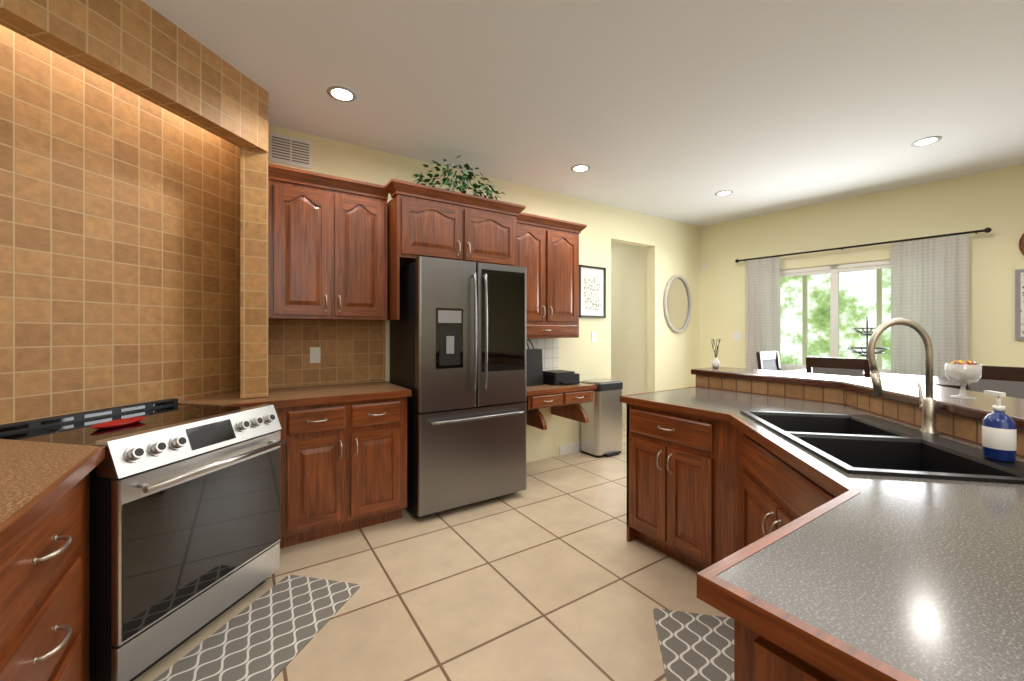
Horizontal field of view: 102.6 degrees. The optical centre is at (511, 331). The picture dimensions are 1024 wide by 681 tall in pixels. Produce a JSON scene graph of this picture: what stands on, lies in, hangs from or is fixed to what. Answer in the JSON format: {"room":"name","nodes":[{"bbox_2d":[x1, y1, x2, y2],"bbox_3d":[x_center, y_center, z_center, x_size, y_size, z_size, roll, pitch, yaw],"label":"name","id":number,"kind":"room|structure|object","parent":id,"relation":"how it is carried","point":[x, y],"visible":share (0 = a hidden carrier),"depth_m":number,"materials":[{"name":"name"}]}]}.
{"room":"kitchen","nodes":[
{"label":"kitchen","id":0,"kind":"room"},
{"bbox_2d":[0,25,239,424],"bbox_3d":[-2.096,-0.080,2.003,0.120,2.810,1.866,0,0,12],"label":"tiled wall","id":1,"kind":"structure","parent":0,"point":[119,245],"depth_m":2.04,"materials":[{"name":"beige tile"}]},
{"bbox_2d":[0,0,267,151],"bbox_3d":[-1.732,-1.300,1.781,0.120,0.370,1.581,0,0,12],"label":"soffit","id":2,"kind":"structure","parent":0,"point":[141,48],"depth_m":1.88,"materials":[{"name":"beige tile"}]},
{"bbox_2d":[240,146,267,398],"bbox_3d":[-1.694,-0.542,2.692,0.145,1.885,0.450,0,0,-33],"label":"tiled wall","id":3,"kind":"structure","parent":0,"point":[253,273],"depth_m":2.50,"materials":[{"name":"beige tile"}]},
{"bbox_2d":[134,425,730,680],"bbox_3d":[2.111,1.350,3.169,13.000,0.050,11.000,0,0,-33],"label":"floor","id":4,"kind":"structure","parent":0,"point":[550,573],"depth_m":2.09,"materials":[{"name":"tile"}]},
{"bbox_2d":[0,472,89,680],"bbox_3d":[-1.508,0.885,0.942,0.614,0.880,0.850,0,0,-33],"label":"base cabinet","id":5,"kind":"object","parent":4,"relation":"on","point":[45,596],"visible":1,"depth_m":1.07,"materials":[{"name":"brown wood"}]},
{"bbox_2d":[0,439,105,552],"bbox_3d":[-0.976,0.424,0.151,0.648,0.041,3.642,0,0,-33],"label":"countertop","id":6,"kind":"structure","parent":5,"relation":"on","point":[38,480],"depth_m":1.17,"materials":[{"name":"beige laminate"}]},
{"bbox_2d":[0,398,286,680],"bbox_3d":[-1.629,0.851,1.883,0.794,0.948,0.760,0,0,12],"label":"range","id":7,"kind":"object","parent":4,"relation":"on","point":[185,519],"visible":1,"depth_m":1.67,"materials":[{"name":"silver metal"}]},
{"bbox_2d":[90,416,145,428],"bbox_3d":[-1.725,0.402,1.801,0.110,0.016,0.220,0,0,12],"label":"spoon rest","id":8,"kind":"object","parent":7,"relation":"on","point":[118,423],"visible":1,"depth_m":1.80,"materials":[{"name":"red ceramic"}]},
{"bbox_2d":[153,575,359,680],"bbox_3d":[-1.093,1.320,1.730,0.435,0.010,0.920,0,0,12],"label":"area rug","id":9,"kind":"object","parent":4,"relation":"on","point":[271,633],"visible":0.93,"depth_m":1.78,"materials":[{"name":"grey fabric"}]},
{"bbox_2d":[275,408,278,419],"bbox_3d":[-1.762,0.885,2.550,0.523,0.880,0.597,0,0,-33],"label":"base cabinet","id":10,"kind":"object","parent":4,"relation":"on","point":[276,409],"depth_m":2.43,"materials":[{"name":"brown wood"}]},
{"bbox_2d":[279,397,406,548],"bbox_3d":[-1.214,0.885,2.896,0.773,0.880,0.617,0,0,-33],"label":"base cabinet","id":11,"kind":"object","parent":4,"relation":"on","point":[343,467],"depth_m":2.62,"materials":[{"name":"brown wood"}]},
{"bbox_2d":[178,381,411,407],"bbox_3d":[-1.422,0.424,2.749,1.320,0.041,0.634,0,0,-33],"label":"countertop","id":12,"kind":"structure","parent":11,"relation":"on","point":[301,396],"depth_m":2.65,"materials":[{"name":"beige laminate"}]},
{"bbox_2d":[390,256,525,517],"bbox_3d":[-0.426,0.398,3.315,0.910,1.855,0.753,0,0,-33],"label":"refrigerator","id":13,"kind":"object","parent":4,"relation":"on","point":[458,348],"visible":1,"depth_m":3.01,"materials":[{"name":"silver metal"}]},
{"bbox_2d":[580,378,622,457],"bbox_3d":[0.991,0.927,4.501,0.408,0.795,0.324,0,0,-33],"label":"trash can","id":14,"kind":"object","parent":4,"relation":"on","point":[601,433],"visible":0.92,"depth_m":4.38,"materials":[{"name":"silver metal"}]},
{"bbox_2d":[653,608,733,680],"bbox_3d":[0.801,1.320,1.494,0.445,0.010,0.850,0,0,12],"label":"area rug","id":15,"kind":"object","parent":4,"relation":"on","point":[696,647],"visible":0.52,"depth_m":1.72,"materials":[{"name":"grey fabric"}]},
{"bbox_2d":[627,421,837,680],"bbox_3d":[0.990,0.885,1.502,0.789,0.880,0.732,0,0,-33],"label":"base cabinet","id":16,"kind":"object","parent":4,"relation":"on","point":[703,493],"depth_m":2.09,"materials":[{"name":"brown wood"}]},
{"bbox_2d":[620,387,1023,680],"bbox_3d":[1.050,0.424,1.530,2.163,0.040,2.188,0,0,-33],"label":"countertop","id":17,"kind":"structure","parent":16,"relation":"on","point":[862,577],"depth_m":0.69,"materials":[{"name":"grey laminate"}]},
{"bbox_2d":[740,410,1023,483],"bbox_3d":[1.328,0.502,1.560,0.560,0.216,0.910,0,0,12],"label":"sink basin","id":18,"kind":"object","parent":17,"relation":"in","point":[859,444],"visible":0.31,"depth_m":1.52,"materials":[{"name":"black"}]},
{"bbox_2d":[867,318,939,434],"bbox_3d":[1.577,0.173,1.674,0.240,0.462,0.104,0,0,12],"label":"faucet","id":19,"kind":"object","parent":17,"relation":"on","point":[927,406],"visible":0.98,"depth_m":1.64,"materials":[{"name":"silver metal"}]},
{"bbox_2d":[982,390,1016,461],"bbox_3d":[1.506,0.290,1.270,0.069,0.207,0.074,0,0,12],"label":"soap bottle","id":20,"kind":"object","parent":17,"relation":"on","point":[999,436],"visible":1,"depth_m":1.25,"materials":[{"name":"blue plastic"}]},
{"bbox_2d":[756,351,780,370],"bbox_3d":[3.047,0.775,4.515,0.440,1.100,0.470,0,0,-33],"label":"chair","id":21,"kind":"object","parent":4,"relation":"on","point":[769,360],"visible":0.21,"depth_m":4.69,"materials":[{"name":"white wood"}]},
{"bbox_2d":[806,357,870,377],"bbox_3d":[2.978,0.775,3.707,0.470,1.100,0.440,0,0,-43],"label":"chair","id":22,"kind":"object","parent":4,"relation":"on","point":[839,366],"visible":0.1,"depth_m":3.54,"materials":[{"name":"brown wood"}]},
{"bbox_2d":[802,269,881,368],"bbox_3d":[4.724,-0.175,5.272,0.050,3.000,3.500,0,0,-41],"label":"posts","id":23,"kind":"object","parent":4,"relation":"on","point":[805,310],"depth_m":5.84,"materials":[{"name":"white"}]},
{"bbox_2d":[696,375,1023,457],"bbox_3d":[1.422,0.821,1.454,0.753,1.008,3.249,0,0,12],"label":"wall","id":24,"kind":"structure","parent":4,"relation":"on","point":[962,428],"depth_m":2.13,"materials":[{"name":"brown tile"}]},
{"bbox_2d":[691,367,1023,430],"bbox_3d":[1.531,0.295,1.430,1.040,0.041,3.644,0,0,12],"label":"bar","id":25,"kind":"object","parent":24,"relation":"on","point":[979,406],"visible":0.94,"depth_m":2.00,"materials":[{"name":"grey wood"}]},
{"bbox_2d":[712,339,720,367],"bbox_3d":[1.558,0.164,3.149,0.124,0.221,0.104,0,0,-33],"label":"vase","id":26,"kind":"object","parent":25,"relation":"on","point":[715,363],"visible":1,"depth_m":3.13,"materials":[{"name":"white ceramic"}]},
{"bbox_2d":[945,363,981,398],"bbox_3d":[1.879,0.203,1.708,0.107,0.142,0.107,0,0,-33],"label":"dish","id":27,"kind":"object","parent":25,"relation":"on","point":[965,376],"visible":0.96,"depth_m":1.69,"materials":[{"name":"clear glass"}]},
{"bbox_2d":[949,360,976,379],"bbox_3d":[1.881,0.158,1.709,0.085,0.087,0.080,0,0,-33],"label":"candies","id":28,"kind":"object","parent":27,"relation":"in","point":[968,363],"visible":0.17,"depth_m":1.70},
{"bbox_2d":[787,369,969,390],"bbox_3d":[3.493,0.870,3.833,0.800,0.910,1.500,0,0,-33],"label":"dining table","id":29,"kind":"object","parent":4,"relation":"on","point":[943,381],"visible":0.02,"depth_m":3.66,"materials":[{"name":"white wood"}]},
{"bbox_2d":[846,317,888,375],"bbox_3d":[3.405,0.133,3.931,0.310,0.563,0.310,0,0,-33],"label":"stand","id":30,"kind":"object","parent":29,"relation":"on","point":[866,334],"visible":0.79,"depth_m":3.92,"materials":[{"name":"black metal"}]},
{"bbox_2d":[960,365,1023,398],"bbox_3d":[3.395,0.775,2.766,0.470,1.100,0.440,0,0,-33],"label":"chair","id":31,"kind":"object","parent":4,"relation":"on","point":[1009,381],"visible":0.1,"depth_m":2.67,"materials":[{"name":"brown wood"}]},
{"bbox_2d":[268,124,699,462],"bbox_3d":[0.447,-0.080,4.430,5.792,2.810,0.120,0,0,-33],"label":"wall","id":32,"kind":"structure","parent":0,"point":[673,357],"depth_m":4.66,"materials":[{"name":"beige paint"}]},
{"bbox_2d":[269,132,310,168],"bbox_3d":[-1.618,-1.325,2.999,0.270,0.200,0.019,0,0,-33],"label":"air vent grille","id":33,"kind":"object","parent":32,"relation":"attached to","point":[283,149],"visible":1,"depth_m":2.99,"materials":[{"name":"white metal"}]},
{"bbox_2d":[268,319,384,387],"bbox_3d":[-1.399,0.153,3.148,0.845,0.496,0.008,0,0,-33],"label":"tile backsplash","id":34,"kind":"structure","parent":32,"relation":"attached to","point":[352,351],"depth_m":3.13,"materials":[{"name":"brown tile"}]},
{"bbox_2d":[310,347,320,362],"bbox_3d":[-1.480,0.174,3.085,0.072,0.118,0.010,0,0,-33],"label":"outlet","id":35,"kind":"object","parent":34,"relation":"attached to","point":[315,354],"visible":1,"depth_m":3.08,"materials":[{"name":"white plastic"}]},
{"bbox_2d":[268,163,388,320],"bbox_3d":[-1.325,-0.580,2.968,0.765,0.980,0.383,0,0,-33],"label":"upper cabinet","id":36,"kind":"object","parent":32,"relation":"attached to","point":[327,247],"depth_m":2.81,"materials":[{"name":"brown wood"}]},
{"bbox_2d":[381,179,525,320],"bbox_3d":[-0.511,-0.580,3.398,1.140,0.980,0.553,0,0,-33],"label":"upper cabinet","id":37,"kind":"object","parent":32,"relation":"attached to","point":[427,221],"depth_m":3.11,"materials":[{"name":"brown wood"}]},
{"bbox_2d":[413,155,504,199],"bbox_3d":[-0.424,-1.217,3.382,0.805,0.461,0.480,0,0,-33],"label":"ivy plant","id":38,"kind":"object","parent":37,"relation":"on","point":[468,178],"visible":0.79,"depth_m":3.38,"materials":[{"name":"green plant"}]},
{"bbox_2d":[526,338,558,370],"bbox_3d":[0.126,0.281,4.144,0.882,0.448,0.008,0,0,-33],"label":"tile backsplash","id":39,"kind":"structure","parent":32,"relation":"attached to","point":[549,347],"depth_m":4.31,"materials":[{"name":"tile"}]},
{"bbox_2d":[517,212,586,337],"bbox_3d":[0.263,-0.506,4.005,0.910,1.127,0.383,0,0,-33],"label":"upper cabinet","id":40,"kind":"object","parent":32,"relation":"attached to","point":[548,253],"depth_m":3.89,"materials":[{"name":"brown wood"}]},
{"bbox_2d":[524,383,596,429],"bbox_3d":[0.290,0.684,3.891,0.880,0.362,0.602,0,0,-33],"label":"desk","id":41,"kind":"object","parent":32,"relation":"attached to","point":[564,401],"visible":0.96,"depth_m":3.74,"materials":[{"name":"brown wood"}]},
{"bbox_2d":[526,339,542,386],"bbox_3d":[0.129,0.287,3.882,0.320,0.435,0.160,0,0,-33],"label":"bag","id":42,"kind":"object","parent":41,"relation":"on","point":[534,370],"visible":0.44,"depth_m":3.86,"materials":[{"name":"black plastic"}]},
{"bbox_2d":[543,370,579,385],"bbox_3d":[0.471,0.447,4.034,0.320,0.115,0.360,0,0,-33],"label":"printer","id":43,"kind":"object","parent":41,"relation":"on","point":[558,377],"visible":0.75,"depth_m":3.94,"materials":[{"name":"black plastic"}]},
{"bbox_2d":[559,442,581,455],"bbox_3d":[1.584,1.275,5.093,2.562,0.100,0.012,0,0,-33],"label":"baseboard","id":44,"kind":"structure","parent":32,"relation":"attached to","point":[569,448],"depth_m":4.47,"materials":[{"name":"white wood"}]},
{"bbox_2d":[579,265,605,317],"bbox_3d":[0.910,-0.453,4.645,0.409,0.580,0.024,0,0,-33],"label":"picture frame","id":45,"kind":"object","parent":32,"relation":"attached to","point":[592,291],"visible":0.81,"depth_m":4.65,"materials":[{"name":"white paper"}]},
{"bbox_2d":[592,332,596,341],"bbox_3d":[0.938,0.057,4.673,0.072,0.118,0.010,0,0,-33],"label":"switch plate","id":46,"kind":"object","parent":32,"relation":"attached to","point":[594,336],"visible":1,"depth_m":4.67,"materials":[{"name":"white plastic"}]},
{"bbox_2d":[664,275,691,332],"bbox_3d":[2.227,-0.375,5.497,0.584,0.780,0.040,0,0,-33],"label":"oval mirror","id":47,"kind":"object","parent":32,"relation":"attached to","point":[677,303],"visible":1,"depth_m":5.50,"materials":[{"name":"grey mirror"}]},
{"bbox_2d":[142,0,1023,226],"bbox_3d":[2.111,-1.510,3.169,13.000,0.050,11.000,0,0,-33],"label":"ceiling","id":48,"kind":"structure","parent":0,"point":[683,111],"depth_m":2.49,"materials":[{"name":"white paint"}]},
{"bbox_2d":[327,86,356,101],"bbox_3d":[-1.060,-1.481,2.556,0.174,0.004,0.174,0,0,-42],"label":"recessed light","id":49,"kind":"object","parent":48,"relation":"in","point":[344,94],"depth_m":2.55,"materials":[{"name":"grey glass"}]},
{"bbox_2d":[571,164,589,171],"bbox_3d":[0.621,-1.481,3.713,0.174,0.004,0.174,0,0,-42],"label":"recessed light","id":50,"kind":"object","parent":48,"relation":"in","point":[581,167],"depth_m":3.71,"materials":[{"name":"grey glass"}]},
{"bbox_2d":[715,190,732,195],"bbox_3d":[2.264,-1.481,4.380,0.174,0.004,0.174,0,0,-42],"label":"recessed light","id":51,"kind":"object","parent":48,"relation":"in","point":[727,192],"depth_m":4.38,"materials":[{"name":"grey glass"}]},
{"bbox_2d":[910,136,941,146],"bbox_3d":[3.220,-1.481,3.189,0.174,0.004,0.174,0,0,-42],"label":"recessed light","id":52,"kind":"object","parent":48,"relation":"in","point":[928,140],"depth_m":3.19,"materials":[{"name":"grey glass"}]},
{"bbox_2d":[611,241,646,424],"bbox_3d":[1.272,-0.080,6.458,0.120,2.810,2.375,0,0,-33],"label":"wall","id":53,"kind":"structure","parent":0,"point":[628,316],"depth_m":5.75,"materials":[{"name":"beige paint"}]},
{"bbox_2d":[700,164,1023,367],"bbox_3d":[5.081,-0.080,3.072,0.120,2.810,7.700,0,0,-41],"label":"wall","id":54,"kind":"structure","parent":0,"point":[993,200],"depth_m":4.31,"materials":[{"name":"beige paint"}]},
{"bbox_2d":[702,263,706,268],"bbox_3d":[2.690,-0.925,5.738,0.024,0.080,0.060,0,0,-41],"label":"sensor","id":55,"kind":"object","parent":54,"relation":"attached to","point":[704,265],"visible":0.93,"depth_m":5.72,"materials":[{"name":"white plastic"}]},
{"bbox_2d":[733,332,741,340],"bbox_3d":[2.976,0.055,5.417,0.010,0.118,0.115,0,0,-41],"label":"switch plate","id":56,"kind":"object","parent":54,"relation":"attached to","point":[737,336],"visible":1,"depth_m":5.41,"materials":[{"name":"white plastic"}]},
{"bbox_2d":[780,259,890,372],"bbox_3d":[3.717,-0.145,4.603,0.090,1.240,1.660,0,0,-41],"label":"window","id":57,"kind":"structure","parent":54,"relation":"in","point":[834,271],"depth_m":4.66,"materials":[{"name":"white"}]},
{"bbox_2d":[735,228,991,262],"bbox_3d":[3.651,-0.925,4.553,0.112,0.048,2.178,0,0,-41],"label":"curtain rod","id":58,"kind":"object","parent":54,"relation":"attached to","point":[986,230],"visible":1,"depth_m":4.29,"materials":[{"name":"black metal"}]},
{"bbox_2d":[745,257,779,368],"bbox_3d":[3.126,0.146,5.117,0.073,2.117,0.390,0,0,-41],"label":"curtain","id":59,"kind":"object","parent":58,"relation":"hanging from","point":[762,305],"visible":0.5,"depth_m":5.14,"materials":[{"name":"fabric"}]},
{"bbox_2d":[891,234,969,377],"bbox_3d":[4.072,0.146,4.012,0.081,2.117,0.540,0,0,-41],"label":"curtain","id":60,"kind":"object","parent":58,"relation":"hanging from","point":[930,286],"visible":0.44,"depth_m":3.99,"materials":[{"name":"fabric"}]},
{"bbox_2d":[1015,269,1023,339],"bbox_3d":[4.625,-0.241,3.491,0.023,0.625,0.430,0,0,-41],"label":"picture frame","id":61,"kind":"object","parent":54,"relation":"attached to","point":[1019,304],"visible":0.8,"depth_m":3.63,"materials":[{"name":"grey"}]},
{"bbox_2d":[1019,233,1023,254],"bbox_3d":[4.619,-0.775,3.493,0.030,0.380,0.380,0,0,-41],"label":"wall clock","id":62,"kind":"object","parent":54,"relation":"attached to","point":[1021,244],"visible":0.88,"depth_m":3.62,"materials":[{"name":"brown wood"}]},
{"label":"outside","id":63,"kind":"structure","parent":0,"visible":0},
{"bbox_2d":[780,268,890,368],"bbox_3d":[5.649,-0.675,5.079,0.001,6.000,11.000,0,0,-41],"label":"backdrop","id":64,"kind":"structure","parent":63,"point":[820,316],"depth_m":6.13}
]}

